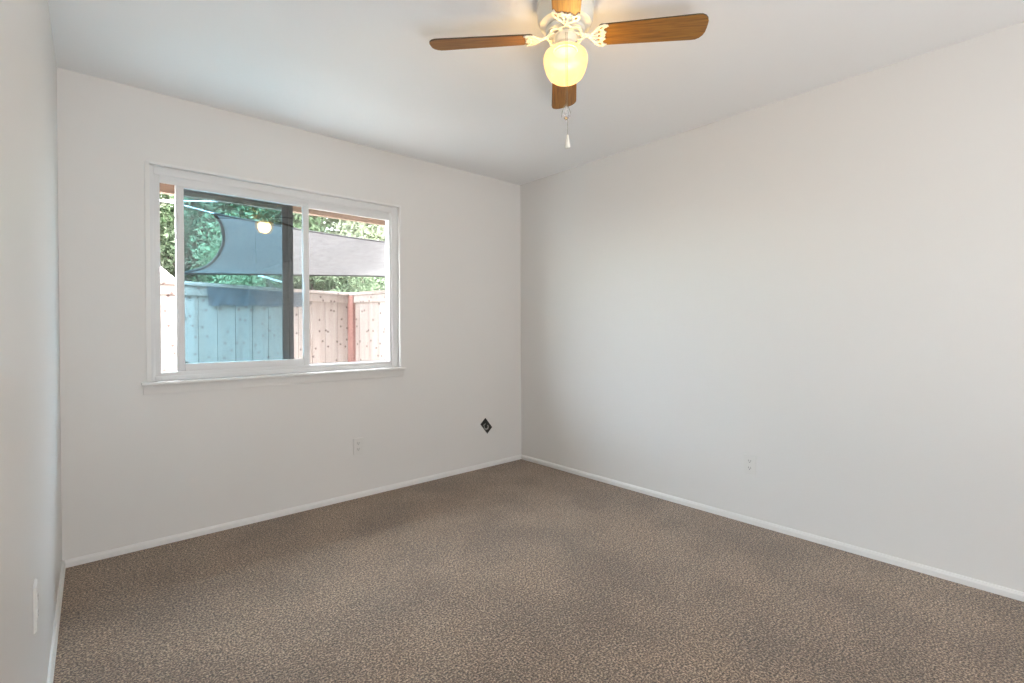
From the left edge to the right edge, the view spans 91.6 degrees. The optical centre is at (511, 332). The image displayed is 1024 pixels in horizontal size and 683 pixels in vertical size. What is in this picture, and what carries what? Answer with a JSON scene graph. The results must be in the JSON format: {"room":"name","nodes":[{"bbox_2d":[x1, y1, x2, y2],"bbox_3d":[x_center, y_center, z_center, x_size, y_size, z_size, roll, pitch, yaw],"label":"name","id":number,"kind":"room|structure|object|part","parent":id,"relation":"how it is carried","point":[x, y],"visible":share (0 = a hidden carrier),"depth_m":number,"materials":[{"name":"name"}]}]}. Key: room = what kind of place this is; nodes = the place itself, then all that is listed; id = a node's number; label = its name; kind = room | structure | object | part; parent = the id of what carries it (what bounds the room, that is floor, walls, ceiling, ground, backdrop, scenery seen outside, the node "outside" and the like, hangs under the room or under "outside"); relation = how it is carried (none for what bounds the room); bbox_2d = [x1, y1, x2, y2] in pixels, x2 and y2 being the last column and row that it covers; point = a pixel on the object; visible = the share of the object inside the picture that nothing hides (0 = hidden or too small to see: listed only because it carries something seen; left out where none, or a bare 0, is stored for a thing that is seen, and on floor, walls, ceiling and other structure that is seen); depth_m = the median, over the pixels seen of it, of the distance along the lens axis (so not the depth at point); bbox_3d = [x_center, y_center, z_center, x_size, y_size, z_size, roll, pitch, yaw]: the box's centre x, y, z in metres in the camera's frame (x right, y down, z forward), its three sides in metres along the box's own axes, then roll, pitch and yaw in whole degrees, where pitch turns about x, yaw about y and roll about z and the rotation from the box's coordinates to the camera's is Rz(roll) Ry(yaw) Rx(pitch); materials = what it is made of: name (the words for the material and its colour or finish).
{"room":"empty bedroom","nodes":[
{"label":"empty bedroom","id":0,"kind":"room"},
{"bbox_2d":[0,0,61,682],"bbox_3d":[0.707,-0.006,-1.139,0.150,2.540,9.206,-1,1,-40],"label":"wall","id":1,"kind":"structure","parent":0,"point":[30,415],"depth_m":1.22,"materials":[{"name":"white paint"}]},
{"bbox_2d":[33,578,37,633],"bbox_3d":[-1.231,0.705,1.288,0.008,0.115,0.070,-1,1,-41],"label":"wall outlet","id":2,"kind":"object","parent":1,"relation":"attached to","point":[35,586],"visible":1,"depth_m":1.26,"materials":[{"name":"white plastic"}]},
{"bbox_2d":[46,561,65,682],"bbox_3d":[0.709,1.145,-1.000,0.013,0.036,9.003,-1,1,-40],"label":"baseboard","id":3,"kind":"structure","parent":1,"relation":"attached to","point":[51,668],"depth_m":1.89,"materials":[{"name":"white paint"}]},
{"bbox_2d":[57,67,520,560],"bbox_3d":[-1.169,-0.031,3.443,3.499,2.540,0.150,-1,1,-41],"label":"wall","id":4,"kind":"structure","parent":0,"point":[136,467],"depth_m":2.99,"materials":[{"name":"white paint"}]},
{"bbox_2d":[141,160,406,394],"bbox_3d":[-1.411,-0.300,3.184,1.564,1.249,0.156,-1,1,-41],"label":"window","id":5,"kind":"structure","parent":4,"relation":"in","point":[187,377],"depth_m":3.06,"materials":[{"name":"white paint"}]},
{"bbox_3d":[-1.604,-0.316,3.020,0.727,1.060,0.026,-1,1,-41],"label":"sliding sash","id":6,"kind":"part","parent":5,"relation":"part of","materials":[{"name":"white plastic"}]},
{"bbox_2d":[63,455,520,567],"bbox_3d":[-1.053,1.120,3.440,3.049,0.036,0.013,-1,1,-41],"label":"baseboard","id":7,"kind":"structure","parent":4,"relation":"attached to","point":[93,557],"depth_m":3.02,"materials":[{"name":"white paint"}]},
{"bbox_2d":[353,437,362,454],"bbox_3d":[-1.061,0.783,3.436,0.070,0.115,0.008,-1,1,-41],"label":"wall outlet","id":8,"kind":"object","parent":4,"relation":"attached to","point":[357,442],"visible":1,"depth_m":3.43,"materials":[{"name":"white plastic"}]},
{"bbox_2d":[481,418,491,433],"bbox_3d":[-0.214,0.782,4.185,0.122,0.134,0.008,-1,1,-41],"label":"plate","id":9,"kind":"object","parent":4,"relation":"attached to","point":[485,424],"visible":1,"depth_m":4.18,"materials":[{"name":"black plastic"}]},
{"bbox_2d":[48,0,1023,184],"bbox_3d":[1.855,-1.350,-0.028,3.649,0.120,9.350,-1,1,-41],"label":"ceiling","id":10,"kind":"structure","parent":0,"point":[368,73],"depth_m":2.38,"materials":[{"name":"white paint"}]},
{"bbox_2d":[429,0,708,148],"bbox_3d":[0.208,-0.990,1.935,0.828,0.613,0.828,-1,1,-41],"label":"ceiling fan","id":11,"kind":"object","parent":10,"relation":"hanging from","point":[564,23],"visible":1,"depth_m":1.90,"materials":[{"name":"brown wood"}]},
{"bbox_3d":[-0.121,-1.145,1.963,0.407,0.006,0.121,0,12,5],"label":"blade","id":12,"kind":"part","parent":11,"relation":"part of","materials":[{"name":"brown wood"}]},
{"bbox_3d":[0.237,-1.127,2.261,0.121,0.006,0.407,-12,-4,4],"label":"blade","id":13,"kind":"part","parent":11,"relation":"part of","materials":[{"name":"brown wood"}]},
{"bbox_3d":[0.201,-0.815,1.847,0.021,0.054,0.021,0,0,26],"label":"crystal pull","id":14,"kind":"part","parent":11,"relation":"part of","materials":[{"name":"clear glass"}]},
{"bbox_3d":[0.208,-1.036,1.934,0.170,0.126,0.170,-1,1,-41],"label":"lamp shade","id":15,"kind":"part","parent":11,"relation":"part of","materials":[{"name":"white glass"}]},
{"bbox_3d":[0.178,-1.149,1.605,0.121,0.006,0.407,12,1,5],"label":"blade","id":16,"kind":"part","parent":11,"relation":"part of","materials":[{"name":"brown wood"}]},
{"bbox_3d":[0.208,-0.937,1.868,0.002,0.412,0.049,0,0,7],"label":"pull chain","id":17,"kind":"part","parent":11,"relation":"part of","materials":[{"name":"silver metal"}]},
{"bbox_3d":[0.206,-0.709,1.847,0.021,0.052,0.021,-1,1,-41],"label":"bell pull","id":18,"kind":"part","parent":11,"relation":"part of","materials":[{"name":"white ceramic"}]},
{"bbox_3d":[0.535,-1.155,1.904,0.407,0.006,0.121,-2,-12,5],"label":"blade","id":19,"kind":"part","parent":11,"relation":"part of","materials":[{"name":"brown wood"}]},
{"bbox_2d":[53,459,1023,682],"bbox_3d":[1.916,1.200,-0.066,3.649,0.100,9.200,-1,1,-41],"label":"floor","id":20,"kind":"structure","parent":0,"point":[517,571],"depth_m":2.12,"materials":[{"name":"brown carpet"}]},
{"bbox_2d":[520,22,1023,591],"bbox_3d":[3.183,-0.034,1.052,0.150,2.540,9.200,-1,1,-41],"label":"wall","id":21,"kind":"structure","parent":0,"point":[824,286],"depth_m":2.69,"materials":[{"name":"white paint"}]},
{"bbox_2d":[744,454,755,474],"bbox_3d":[1.408,0.780,2.949,0.008,0.115,0.070,-1,1,-41],"label":"wall outlet","id":22,"kind":"object","parent":21,"relation":"attached to","point":[749,460],"visible":1,"depth_m":2.94,"materials":[{"name":"white plastic"}]},
{"bbox_2d":[521,455,1023,601],"bbox_3d":[3.061,1.119,1.081,0.013,0.036,9.000,-1,1,-41],"label":"baseboard","id":23,"kind":"structure","parent":21,"relation":"attached to","point":[971,582],"depth_m":2.68,"materials":[{"name":"white paint"}]},
{"label":"outside","id":24,"kind":"structure","parent":0,"visible":0},
{"bbox_2d":[184,212,384,276],"bbox_3d":[-1.669,-0.854,6.040,3.772,0.454,1.225,-1,1,-41],"label":"shade sail","id":25,"kind":"object","parent":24,"point":[248,247],"visible":0.6,"depth_m":5.34,"materials":[{"name":"fabric"}]},
{"bbox_2d":[160,200,213,213],"bbox_3d":[-2.935,-1.062,3.974,0.053,0.045,1.034,0,1,34],"label":"rope","id":26,"kind":"object","parent":25,"relation":"attached to","point":[160,200],"visible":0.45,"depth_m":4.25,"materials":[{"name":"grey fabric"}]},
{"bbox_3d":[1.808,-1.381,0.138,8.000,0.180,10.060,-1,1,-41],"label":"soffit","id":27,"kind":"structure","parent":0,"visible":0},
{"bbox_2d":[160,183,384,225],"bbox_3d":[-1.499,-1.107,3.879,8.000,0.393,0.045,-1,1,-41],"label":"beam","id":28,"kind":"structure","parent":27,"relation":"attached to","point":[169,189],"depth_m":3.64,"materials":[{"name":"brown wood"}]},
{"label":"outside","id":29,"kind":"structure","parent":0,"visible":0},
{"bbox_2d":[160,199,215,201],"bbox_3d":[-5.517,-2.014,7.501,1.916,0.262,0.024,-1,1,-41],"label":"overhead cable","id":30,"kind":"object","parent":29,"point":[160,199],"visible":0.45,"depth_m":7.90,"materials":[{"name":"grey metal"}]},
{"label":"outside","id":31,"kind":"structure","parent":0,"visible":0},
{"bbox_3d":[-10.517,1.326,17.876,36.000,0.200,33.850,-1,1,-41],"label":"ground","id":32,"kind":"structure","parent":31,"visible":0},
{"bbox_2d":[160,266,175,279],"bbox_3d":[-6.093,0.012,6.598,2.620,2.552,1.040,-1,1,-41],"label":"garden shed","id":33,"kind":"object","parent":32,"relation":"on","point":[164,275],"visible":0.04,"depth_m":6.99,"materials":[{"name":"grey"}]},
{"bbox_2d":[160,219,196,280],"bbox_3d":[-7.855,-2.232,11.992,5.602,7.008,6.102,-1,1,-41],"label":"broadleaf tree","id":34,"kind":"object","parent":32,"relation":"on","point":[169,268],"visible":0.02,"depth_m":9.64,"materials":[{"name":"green plant"}]},
{"bbox_2d":[160,193,205,280],"bbox_3d":[-7.063,-1.752,9.595,4.296,6.065,3.637,-1,1,-41],"label":"broadleaf tree","id":35,"kind":"object","parent":32,"relation":"on","point":[163,262],"visible":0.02,"depth_m":9.49,"materials":[{"name":"green plant"}]},
{"bbox_2d":[189,247,278,286],"bbox_3d":[-4.268,0.012,7.789,2.077,2.788,2.284,0,0,22],"label":"shrub","id":36,"kind":"object","parent":32,"relation":"on","point":[249,280],"visible":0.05,"depth_m":7.40,"materials":[{"name":"green plant"}]},
{"bbox_2d":[160,194,330,282],"bbox_3d":[-5.946,-1.880,9.549,4.495,6.312,4.282,-1,1,-41],"label":"broadleaf tree","id":37,"kind":"object","parent":32,"relation":"on","point":[205,249],"visible":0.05,"depth_m":9.02,"materials":[{"name":"green plant"}]},
{"bbox_2d":[160,197,351,288],"bbox_3d":[-4.997,-1.361,10.431,4.354,5.256,3.698,0,0,-6],"label":"broadleaf tree","id":38,"kind":"object","parent":32,"relation":"on","point":[218,207],"visible":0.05,"depth_m":9.08,"materials":[{"name":"green plant"}]},
{"bbox_2d":[160,279,355,371],"bbox_3d":[-3.991,0.396,4.048,0.202,1.803,6.571,0,1,35],"label":"wooden fence","id":39,"kind":"object","parent":32,"relation":"on","point":[226,333],"depth_m":5.54,"materials":[{"name":"brown wood"}]},
{"bbox_3d":[-2.843,-0.398,5.637,0.018,0.229,1.141,0,1,34],"label":"cloth strip","id":40,"kind":"part","parent":39,"relation":"part of","materials":[{"name":"fabric"}]},
{"bbox_3d":[-3.989,-0.487,4.037,0.120,0.038,6.570,0,1,34],"label":"cap rail","id":41,"kind":"part","parent":39,"relation":"part of","materials":[{"name":"brown wood"}]},
{"bbox_2d":[258,275,281,286],"bbox_3d":[-2.813,-0.596,5.804,0.139,0.149,0.249,0,1,34],"label":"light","id":42,"kind":"object","parent":39,"relation":"on","point":[263,276],"visible":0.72,"depth_m":5.78,"materials":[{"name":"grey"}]},
{"bbox_3d":[-2.120,0.388,6.660,0.105,1.763,0.105,0,1,34],"label":"corner post","id":43,"kind":"part","parent":39,"relation":"part of","materials":[{"name":"wood"}]},
{"bbox_2d":[262,276,355,292],"bbox_3d":[-3.483,-0.045,8.706,2.197,3.150,1.882,-1,1,-41],"label":"shrub","id":44,"kind":"object","parent":32,"relation":"on","point":[297,280],"visible":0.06,"depth_m":8.47,"materials":[{"name":"green plant"}]},
{"bbox_2d":[271,213,383,290],"bbox_3d":[-4.753,-1.423,12.419,4.903,5.349,4.186,0,0,4],"label":"broadleaf tree","id":45,"kind":"object","parent":32,"relation":"on","point":[297,220],"visible":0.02,"depth_m":11.15,"materials":[{"name":"green plant"}]},
{"bbox_2d":[293,216,384,291],"bbox_3d":[-2.765,-1.329,10.788,4.246,5.257,3.691,0,0,13],"label":"broadleaf tree","id":46,"kind":"object","parent":32,"relation":"on","point":[342,227],"visible":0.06,"depth_m":9.89,"materials":[{"name":"green plant"}]},
{"bbox_2d":[313,277,384,292],"bbox_3d":[-2.681,-0.005,9.452,2.111,3.011,2.772,-1,1,-41],"label":"shrub","id":47,"kind":"object","parent":32,"relation":"on","point":[381,280],"visible":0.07,"depth_m":8.69,"materials":[{"name":"green plant"}]},
{"bbox_2d":[349,290,385,360],"bbox_3d":[0.285,0.369,5.053,6.070,1.803,0.160,0,1,34],"label":"wooden fence","id":48,"kind":"object","parent":32,"relation":"on","point":[370,319],"visible":0.06,"depth_m":6.45,"materials":[{"name":"brown wood"}]},
{"bbox_3d":[0.270,-0.513,5.030,6.070,0.038,0.120,0,1,34],"label":"cap rail","id":49,"kind":"part","parent":48,"relation":"part of","materials":[{"name":"brown wood"}]}
]}

